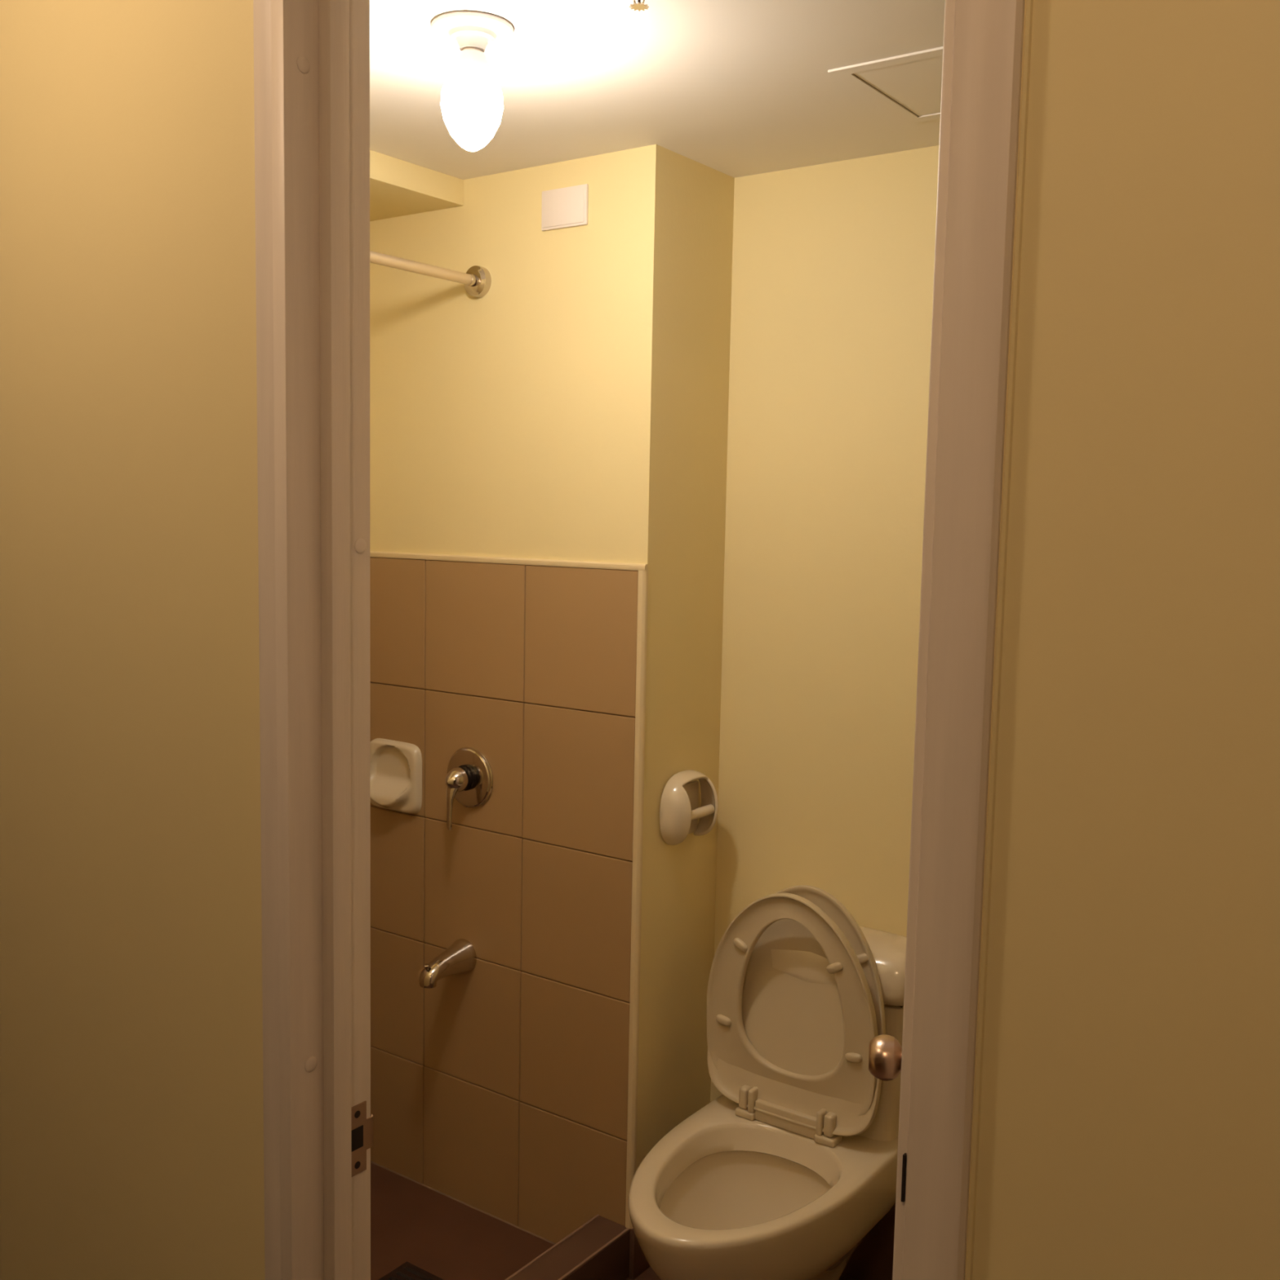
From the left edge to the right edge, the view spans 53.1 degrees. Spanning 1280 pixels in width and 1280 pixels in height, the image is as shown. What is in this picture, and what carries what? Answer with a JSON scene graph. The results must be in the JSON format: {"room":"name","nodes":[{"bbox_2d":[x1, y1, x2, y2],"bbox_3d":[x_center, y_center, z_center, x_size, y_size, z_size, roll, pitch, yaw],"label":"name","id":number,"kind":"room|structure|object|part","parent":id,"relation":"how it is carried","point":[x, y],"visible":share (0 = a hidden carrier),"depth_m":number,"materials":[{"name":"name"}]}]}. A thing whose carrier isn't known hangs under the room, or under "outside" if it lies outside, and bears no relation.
{"room":"hallway","nodes":[
{"label":"hallway","id":0,"kind":"room"},
{"bbox_2d":[369,144,734,1243],"bbox_3d":[-0.293,0.144,3.050,1.018,2.327,0.403,5,7,35],"label":"wall","id":1,"kind":"structure","parent":0,"point":[548,446],"depth_m":2.76,"materials":[{"name":"yellow paint"}]},
{"bbox_2d":[370,737,422,813],"bbox_3d":[-0.590,0.322,3.007,0.177,0.168,0.043,5,7,35],"label":"soap dish","id":2,"kind":"object","parent":1,"relation":"attached to","point":[396,766],"visible":0.88,"depth_m":3.00,"materials":[{"name":"white ceramic"}]},
{"bbox_2d":[369,250,491,297],"bbox_3d":[-0.680,-0.737,2.314,0.066,0.066,1.143,5,7,35],"label":"curtain rod","id":3,"kind":"object","parent":1,"relation":"attached to","point":[477,281],"visible":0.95,"depth_m":2.68,"materials":[{"name":"silver metal"}]},
{"bbox_3d":[-0.681,-0.737,2.313,0.022,0.022,1.080,5,7,35],"label":"rod","id":4,"kind":"part","parent":3,"relation":"part of","materials":[{"name":"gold metal"}]},
{"bbox_2d":[418,938,476,988],"bbox_3d":[-0.442,0.727,2.878,0.077,0.077,0.133,5,7,35],"label":"tub spout","id":5,"kind":"object","parent":1,"relation":"attached to","point":[460,957],"visible":1,"depth_m":2.87,"materials":[{"name":"silver metal"}]},
{"bbox_3d":[-0.472,0.728,2.835,0.015,0.021,0.015,5,7,35],"label":"diverter knob","id":6,"kind":"part","parent":5,"relation":"part of","materials":[{"name":"silver metal"}]},
{"bbox_2d":[444,746,493,830],"bbox_3d":[-0.404,0.331,2.854,0.139,0.178,0.075,5,7,35],"label":"shower valve","id":7,"kind":"object","parent":1,"relation":"attached to","point":[468,780],"visible":1,"depth_m":2.85,"materials":[{"name":"silver metal"}]},
{"bbox_3d":[-0.414,0.366,2.844,0.036,0.109,0.030,5,7,35],"label":"lever","id":8,"kind":"part","parent":7,"relation":"part of","materials":[{"name":"silver metal"}]},
{"bbox_3d":[-0.413,0.311,2.839,0.055,0.055,0.043,5,7,35],"label":"handle","id":9,"kind":"part","parent":7,"relation":"part of","materials":[{"name":"silver metal"}]},
{"bbox_3d":[-0.361,-0.179,2.830,0.922,0.013,0.011,5,7,35],"label":"tile trim","id":10,"kind":"part","parent":1,"relation":"part of","materials":[{"name":"beige"}]},
{"bbox_2d":[541,183,588,231],"bbox_3d":[-0.155,-0.886,2.624,0.119,0.080,0.009,5,7,35],"label":"cover plate","id":11,"kind":"object","parent":1,"relation":"attached to","point":[563,207],"visible":1,"depth_m":2.62,"materials":[{"name":"white plastic"}]},
{"bbox_3d":[-0.007,0.550,2.637,0.017,1.388,0.013,5,7,35],"label":"tile trim","id":12,"kind":"part","parent":1,"relation":"part of","materials":[{"name":"beige"}]},
{"bbox_2d":[628,1228,649,1279],"bbox_3d":[0.070,1.286,2.822,0.013,0.110,0.301,5,7,35],"label":"baseboard","id":13,"kind":"structure","parent":1,"relation":"attached to","point":[638,1264],"depth_m":2.70,"materials":[{"name":"brown tile"}]},
{"bbox_2d":[659,769,718,844],"bbox_3d":[0.111,0.354,2.713,0.063,0.150,0.167,5,7,35],"label":"toilet paper holder","id":14,"kind":"object","parent":1,"relation":"attached to","point":[680,813],"visible":1,"depth_m":2.67,"materials":[{"name":"white plastic"}]},
{"bbox_3d":[0.089,0.364,2.730,0.008,0.112,0.120,5,7,35],"label":"plate","id":15,"kind":"part","parent":14,"relation":"part of","materials":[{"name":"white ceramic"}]},
{"bbox_2d":[370,1160,859,1279],"bbox_3d":[0.012,1.442,2.187,2.702,0.086,1.620,5,7,35],"label":"floor","id":16,"kind":"structure","parent":0,"point":[439,1233],"depth_m":2.85,"materials":[{"name":"brown tile"}]},
{"bbox_2d":[377,1261,443,1279],"bbox_3d":[-0.483,1.344,2.643,0.150,0.005,0.150,5,7,35],"label":"floor drain","id":17,"kind":"object","parent":16,"relation":"on","point":[406,1271],"visible":1,"depth_m":2.70,"materials":[{"name":"grey metal"}]},
{"bbox_2d":[505,1213,630,1279],"bbox_3d":[-0.386,1.329,2.273,0.088,0.110,1.141,5,7,35],"label":"shower curb","id":18,"kind":"object","parent":16,"relation":"on","point":[598,1249],"visible":1,"depth_m":2.63,"materials":[{"name":"brown tile"}]},
{"bbox_2d":[627,884,906,1279],"bbox_3d":[0.229,0.942,2.439,0.412,0.875,0.687,5,7,35],"label":"toilet","id":19,"kind":"object","parent":16,"relation":"on","point":[784,1174],"visible":0.94,"depth_m":2.51,"materials":[{"name":"white ceramic"}]},
{"bbox_3d":[0.228,1.180,2.460,0.402,0.398,0.687,5,7,35],"label":"bowl","id":20,"kind":"part","parent":19,"relation":"part of","materials":[{"name":"white ceramic"}]},
{"bbox_3d":[0.316,0.723,2.556,0.386,0.457,0.098,5,7,35],"label":"seat lid","id":21,"kind":"part","parent":19,"relation":"part of","materials":[{"name":"white plastic"}]},
{"bbox_3d":[0.385,0.642,2.619,0.406,0.100,0.172,5,7,35],"label":"tank lid","id":22,"kind":"part","parent":19,"relation":"part of","materials":[{"name":"white ceramic"}]},
{"bbox_3d":[0.384,0.833,2.642,0.376,0.272,0.160,5,7,35],"label":"tank","id":23,"kind":"part","parent":19,"relation":"part of","materials":[{"name":"white ceramic"}]},
{"bbox_2d":[0,0,1279,1279],"bbox_3d":[0.116,0.280,1.062,3.800,2.460,0.093,5,7,35],"label":"wall","id":24,"kind":"structure","parent":0,"point":[1130,1122],"depth_m":0.90,"materials":[{"name":"yellow paint"}]},
{"bbox_2d":[253,0,1033,1279],"bbox_3d":[-0.052,0.372,1.191,0.793,2.245,0.118,5,7,35],"label":"trim","id":25,"kind":"structure","parent":24,"relation":"attached to","point":[312,57],"depth_m":1.29,"materials":[{"name":"paint"}]},
{"bbox_3d":[-0.386,0.349,1.364,0.047,2.245,0.012,5,7,35],"label":"casing","id":26,"kind":"part","parent":25,"relation":"part of","materials":[{"name":"paint"}]},
{"bbox_3d":[-0.315,0.561,1.443,0.005,0.081,0.043,4,6,30],"label":"strike plate","id":27,"kind":"part","parent":25,"relation":"part of","materials":[{"name":"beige metal"}]},
{"bbox_3d":[0.217,0.403,0.935,0.046,2.245,0.012,5,7,35],"label":"casing","id":28,"kind":"part","parent":25,"relation":"part of","materials":[{"name":"paint"}]},
{"bbox_2d":[369,0,945,179],"bbox_3d":[0.085,-0.954,1.987,2.702,0.080,1.534,5,7,35],"label":"ceiling","id":29,"kind":"structure","parent":0,"point":[734,88],"depth_m":2.12,"materials":[{"name":"paint"}]},
{"bbox_2d":[369,150,463,221],"bbox_3d":[-0.885,-0.950,2.444,0.414,0.055,1.143,5,7,35],"label":"ceiling beam","id":30,"kind":"structure","parent":29,"relation":"attached to","point":[397,187],"depth_m":2.71,"materials":[{"name":"yellow paint"}]},
{"bbox_2d":[431,11,514,52],"bbox_3d":[-0.249,-0.895,1.905,0.123,0.035,0.123,5,7,35],"label":"lampholder","id":31,"kind":"object","parent":29,"relation":"attached to","point":[480,30],"visible":0.98,"depth_m":1.88,"materials":[{"name":"white plastic"}]},
{"bbox_2d":[440,47,503,151],"bbox_3d":[-0.251,-0.806,1.913,0.093,0.146,0.093,5,7,35],"label":"light bulb","id":32,"kind":"object","parent":31,"relation":"attached to","point":[472,98],"visible":1,"depth_m":1.88,"materials":[{"name":"white glass"}]},
{"bbox_2d":[455,34,488,52],"bbox_3d":[-0.249,-0.885,1.905,0.054,0.016,0.054,5,7,35],"label":"socket","id":33,"kind":"object","parent":31,"relation":"attached to","point":[481,42],"depth_m":1.89,"materials":[{"name":"white plastic"}]},
{"bbox_2d":[629,0,648,11],"bbox_3d":[-0.001,-0.878,1.747,0.060,0.028,0.060,5,7,35],"label":"sprinkler","id":34,"kind":"object","parent":29,"relation":"attached to","point":[640,6],"visible":1,"depth_m":1.75,"materials":[{"name":"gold metal"}]},
{"bbox_2d":[827,46,942,124],"bbox_3d":[0.527,-0.914,2.095,0.323,0.004,0.321,5,7,35],"label":"access panel","id":35,"kind":"object","parent":29,"relation":"attached to","point":[908,86],"visible":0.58,"depth_m":2.10,"materials":[{"name":"paint"}]},
{"bbox_3d":[0.527,-0.915,2.095,0.266,0.002,0.265,5,7,35],"label":"panel","id":36,"kind":"part","parent":35,"relation":"part of","materials":[{"name":"paint"}]},
{"bbox_2d":[710,145,939,1102],"bbox_3d":[0.891,0.232,2.391,1.687,2.327,0.100,5,7,35],"label":"wall","id":37,"kind":"structure","parent":0,"point":[833,279],"depth_m":2.66,"materials":[{"name":"yellow paint"}]},
{"bbox_2d":[842,1204,895,1279],"bbox_3d":[0.802,1.290,2.477,1.577,0.198,0.008,5,7,35],"label":"baseboard","id":38,"kind":"structure","parent":37,"relation":"attached to","point":[873,1258],"depth_m":2.69,"materials":[{"name":"brown tile"}]},
{"bbox_2d":[868,1034,902,1080],"bbox_3d":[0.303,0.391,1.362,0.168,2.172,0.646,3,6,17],"label":"door knob","id":39,"kind":"object","parent":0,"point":[885,1052],"depth_m":1.61,"materials":[{"name":"silver metal"}]}
]}

